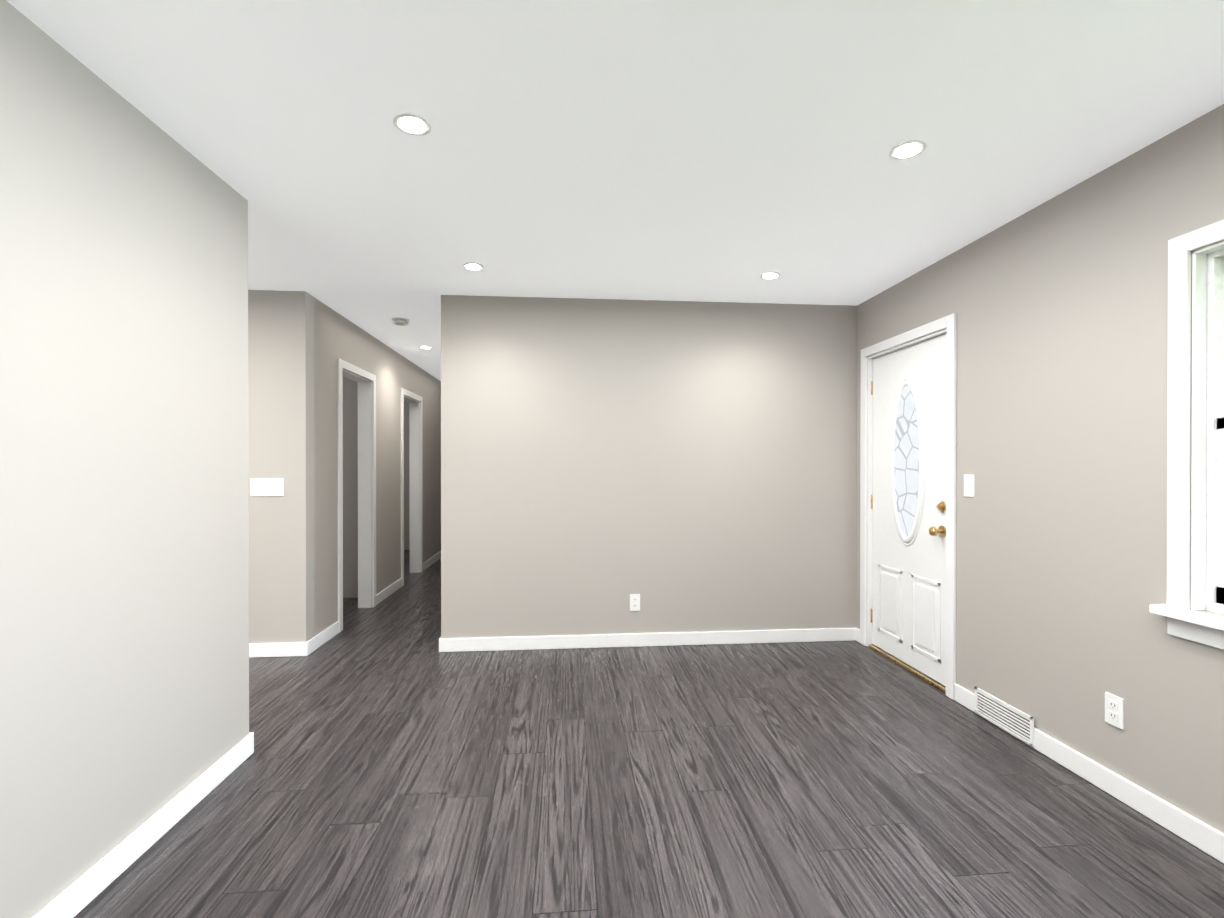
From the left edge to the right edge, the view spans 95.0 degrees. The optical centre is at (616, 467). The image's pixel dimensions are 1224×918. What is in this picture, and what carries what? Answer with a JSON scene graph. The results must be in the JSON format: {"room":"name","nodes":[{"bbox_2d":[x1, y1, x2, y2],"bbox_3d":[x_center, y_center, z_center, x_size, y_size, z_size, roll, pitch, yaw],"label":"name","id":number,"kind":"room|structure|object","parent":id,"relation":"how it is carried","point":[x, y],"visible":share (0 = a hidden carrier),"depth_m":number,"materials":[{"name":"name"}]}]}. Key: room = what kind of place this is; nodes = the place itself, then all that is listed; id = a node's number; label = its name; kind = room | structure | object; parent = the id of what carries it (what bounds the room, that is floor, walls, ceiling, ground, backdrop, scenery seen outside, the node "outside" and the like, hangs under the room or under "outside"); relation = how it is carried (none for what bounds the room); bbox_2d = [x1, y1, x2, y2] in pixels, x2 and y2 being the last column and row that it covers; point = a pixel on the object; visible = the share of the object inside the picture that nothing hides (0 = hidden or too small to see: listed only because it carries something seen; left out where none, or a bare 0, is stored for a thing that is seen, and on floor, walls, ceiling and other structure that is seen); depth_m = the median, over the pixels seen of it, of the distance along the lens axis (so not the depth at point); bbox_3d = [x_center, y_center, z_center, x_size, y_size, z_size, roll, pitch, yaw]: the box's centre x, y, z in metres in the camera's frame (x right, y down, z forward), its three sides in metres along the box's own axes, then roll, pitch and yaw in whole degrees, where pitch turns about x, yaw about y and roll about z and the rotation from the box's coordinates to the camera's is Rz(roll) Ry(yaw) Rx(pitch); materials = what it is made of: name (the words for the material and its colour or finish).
{"room":"empty living room","nodes":[
{"label":"empty living room","id":0,"kind":"room"},
{"bbox_2d":[0,0,248,917],"bbox_3d":[-1.489,0.055,0.276,0.120,2.440,4.400,0,0,-5],"label":"wall","id":1,"kind":"structure","parent":0,"point":[124,589],"depth_m":1.71,"materials":[{"name":"beige paint"}]},
{"bbox_2d":[32,732,253,917],"bbox_3d":[-1.489,1.229,0.288,0.148,0.092,4.414,0,0,-5],"label":"baseboard","id":2,"kind":"structure","parent":1,"relation":"attached to","point":[78,895],"depth_m":1.83,"materials":[{"name":"white wood"}]},
{"bbox_2d":[313,297,440,636],"bbox_3d":[-2.353,0.031,6.193,0.120,2.440,4.660,0,0,-5],"label":"wall","id":3,"kind":"structure","parent":0,"point":[337,335],"depth_m":4.62,"materials":[{"name":"beige paint"}]},
{"bbox_2d":[310,621,338,652],"bbox_3d":[-2.096,1.214,4.028,0.014,0.092,0.499,0,0,-5],"label":"baseboard","id":4,"kind":"structure","parent":3,"relation":"attached to","point":[321,638],"depth_m":4.01,"materials":[{"name":"white wood"}]},
{"bbox_2d":[376,578,401,604],"bbox_3d":[-2.225,1.208,5.501,0.014,0.092,0.800,0,0,-5],"label":"baseboard","id":5,"kind":"structure","parent":3,"relation":"attached to","point":[382,595],"depth_m":5.45,"materials":[{"name":"white wood"}]},
{"bbox_2d":[423,551,440,570],"bbox_3d":[-2.412,1.199,7.636,0.014,0.092,1.785,0,0,-5],"label":"baseboard","id":6,"kind":"structure","parent":3,"relation":"attached to","point":[429,562],"depth_m":7.18,"materials":[{"name":"white wood"}]},
{"bbox_2d":[404,401,409,549],"bbox_3d":[-2.218,0.021,8.594,7.130,2.440,0.100,0,0,-5],"label":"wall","id":7,"kind":"structure","parent":0,"point":[406,479],"depth_m":8.45,"materials":[{"name":"beige paint"}]},
{"bbox_2d":[441,295,460,637],"bbox_3d":[-1.348,0.031,6.221,0.120,2.440,4.780,0,0,-5],"label":"wall","id":8,"kind":"structure","parent":0,"point":[450,304],"depth_m":3.84,"materials":[{"name":"beige paint"}]},
{"bbox_2d":[439,637,442,651],"bbox_3d":[-1.413,1.205,6.213,0.014,0.092,4.794,0,0,-5],"label":"baseboard","id":9,"kind":"structure","parent":8,"relation":"attached to","point":[440,639],"depth_m":3.83,"materials":[{"name":"white wood"}]},
{"bbox_2d":[248,290,856,643],"bbox_3d":[-1.811,0.041,3.841,7.150,2.440,0.120,0,0,-5],"label":"wall","id":10,"kind":"structure","parent":0,"point":[684,466],"depth_m":3.94,"materials":[{"name":"beige paint"}]},
{"bbox_2d":[250,479,283,495],"bbox_3d":[-2.316,0.132,3.728,0.209,0.107,0.018,0,0,-5],"label":"light switch","id":11,"kind":"object","parent":10,"relation":"attached to","point":[266,487],"visible":1,"depth_m":3.72,"materials":[{"name":"white plastic"}]},
{"bbox_2d":[249,640,310,657],"bbox_3d":[-3.716,1.215,3.614,3.314,0.092,0.018,0,0,-5],"label":"baseboard","id":12,"kind":"structure","parent":10,"relation":"attached to","point":[307,648],"depth_m":3.73,"materials":[{"name":"white wood"}]},
{"bbox_2d":[630,594,639,610],"bbox_3d":[0.132,0.950,3.951,0.072,0.116,0.009,0,0,-5],"label":"electrical outlet","id":13,"kind":"object","parent":10,"relation":"attached to","point":[634,602],"visible":1,"depth_m":3.95,"materials":[{"name":"white plastic"}]},
{"bbox_2d":[443,628,855,651],"bbox_3d":[0.287,1.214,3.965,2.949,0.092,0.018,0,0,-5],"label":"baseboard","id":14,"kind":"structure","parent":10,"relation":"attached to","point":[624,640],"depth_m":3.95,"materials":[{"name":"white wood"}]},
{"bbox_2d":[6,0,1223,380],"bbox_3d":[-1.651,-1.237,3.268,7.570,0.120,10.800,0,0,-5],"label":"ceiling","id":15,"kind":"structure","parent":0,"point":[696,150],"depth_m":1.92,"materials":[{"name":"paint"}]},
{"bbox_2d":[392,317,408,325],"bbox_3d":[-1.722,-1.162,4.477,0.132,0.040,0.132,0,0,-5],"label":"smoke detector","id":16,"kind":"object","parent":15,"relation":"attached to","point":[399,321],"visible":1,"depth_m":4.44,"materials":[{"name":"white plastic"}]},
{"bbox_2d":[393,113,430,135],"bbox_3d":[-0.693,-1.166,1.907,0.124,0.010,0.124,0,0,-5],"label":"recessed light","id":17,"kind":"object","parent":15,"relation":"in","point":[412,124],"visible":1,"depth_m":1.90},
{"bbox_2d":[419,346,431,348],"bbox_3d":[-1.872,-1.181,5.508,0.124,0.010,0.124,0,0,-5],"label":"recessed light","id":18,"kind":"object","parent":15,"relation":"in","point":[426,347],"visible":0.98,"depth_m":5.49,"materials":[{"name":"white plastic"}]},
{"bbox_2d":[462,262,483,270],"bbox_3d":[-0.833,-1.172,3.270,0.124,0.010,0.124,0,0,-5],"label":"recessed light","id":19,"kind":"object","parent":15,"relation":"in","point":[474,266],"visible":0.96,"depth_m":3.25,"materials":[{"name":"white plastic"}]},
{"bbox_2d":[760,272,780,278],"bbox_3d":[0.940,-1.173,3.425,0.124,0.010,0.124,0,0,-5],"label":"recessed light","id":20,"kind":"object","parent":15,"relation":"in","point":[769,275],"visible":0.98,"depth_m":3.41,"materials":[{"name":"white plastic"}]},
{"bbox_2d":[889,140,926,159],"bbox_3d":[1.070,-1.167,2.061,0.124,0.010,0.124,0,0,-5],"label":"recessed light","id":21,"kind":"object","parent":15,"relation":"in","point":[908,149],"visible":1,"depth_m":2.05,"materials":[{"name":"white plastic"}]},
{"bbox_2d":[74,550,1223,917],"bbox_3d":[-1.651,1.313,3.278,7.570,0.100,10.800,0,0,-5],"label":"floor","id":22,"kind":"structure","parent":0,"point":[396,764],"depth_m":2.12,"materials":[{"name":"grey wood"}]},
{"bbox_2d":[857,104,1223,832],"bbox_3d":[1.940,0.132,3.588,0.280,2.860,10.800,0,0,-5],"label":"wall","id":23,"kind":"structure","parent":0,"point":[1057,304],"depth_m":2.30,"materials":[{"name":"beige paint"}]},
{"bbox_2d":[871,334,945,685],"bbox_3d":[1.817,0.241,3.539,0.125,1.998,0.822,0,0,-5],"label":"entry door","id":24,"kind":"structure","parent":23,"relation":"in","point":[908,506],"depth_m":3.48,"materials":[{"name":"white wood"}]},
{"bbox_2d":[860,313,956,699],"bbox_3d":[1.871,0.211,3.537,0.167,2.102,0.974,0,0,-5],"label":"door frame","id":25,"kind":"structure","parent":23,"relation":"attached to","point":[949,323],"depth_m":3.41,"materials":[{"name":"white wood"}]},
{"bbox_2d":[964,474,974,496],"bbox_3d":[1.847,0.094,2.946,0.018,0.116,0.072,0,0,-5],"label":"light switch","id":26,"kind":"object","parent":23,"relation":"attached to","point":[969,485],"visible":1,"depth_m":2.94,"materials":[{"name":"white plastic"}]},
{"bbox_2d":[975,687,1033,745],"bbox_3d":[1.860,1.189,2.702,0.008,0.128,0.360,0,0,-5],"label":"air vent","id":27,"kind":"object","parent":23,"relation":"attached to","point":[1016,722],"visible":0.98,"depth_m":2.68,"materials":[{"name":"white metal"}]},
{"bbox_2d":[856,628,1223,862],"bbox_3d":[1.999,1.225,1.242,0.014,0.092,5.706,0,0,-5],"label":"baseboard","id":28,"kind":"structure","parent":23,"relation":"attached to","point":[1199,834],"depth_m":2.10,"materials":[{"name":"white wood"}]},
{"bbox_2d":[1105,692,1123,729],"bbox_3d":[1.920,0.937,2.164,0.009,0.116,0.072,0,0,-5],"label":"electrical outlet","id":29,"kind":"object","parent":23,"relation":"attached to","point":[1114,710],"visible":1,"depth_m":2.16,"materials":[{"name":"white plastic"}]},
{"bbox_2d":[1149,220,1223,649],"bbox_3d":[2.063,-0.102,1.124,0.205,1.377,1.744,0,0,-5],"label":"window","id":30,"kind":"structure","parent":23,"relation":"in","point":[1215,458],"depth_m":1.89,"materials":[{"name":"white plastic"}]}
]}

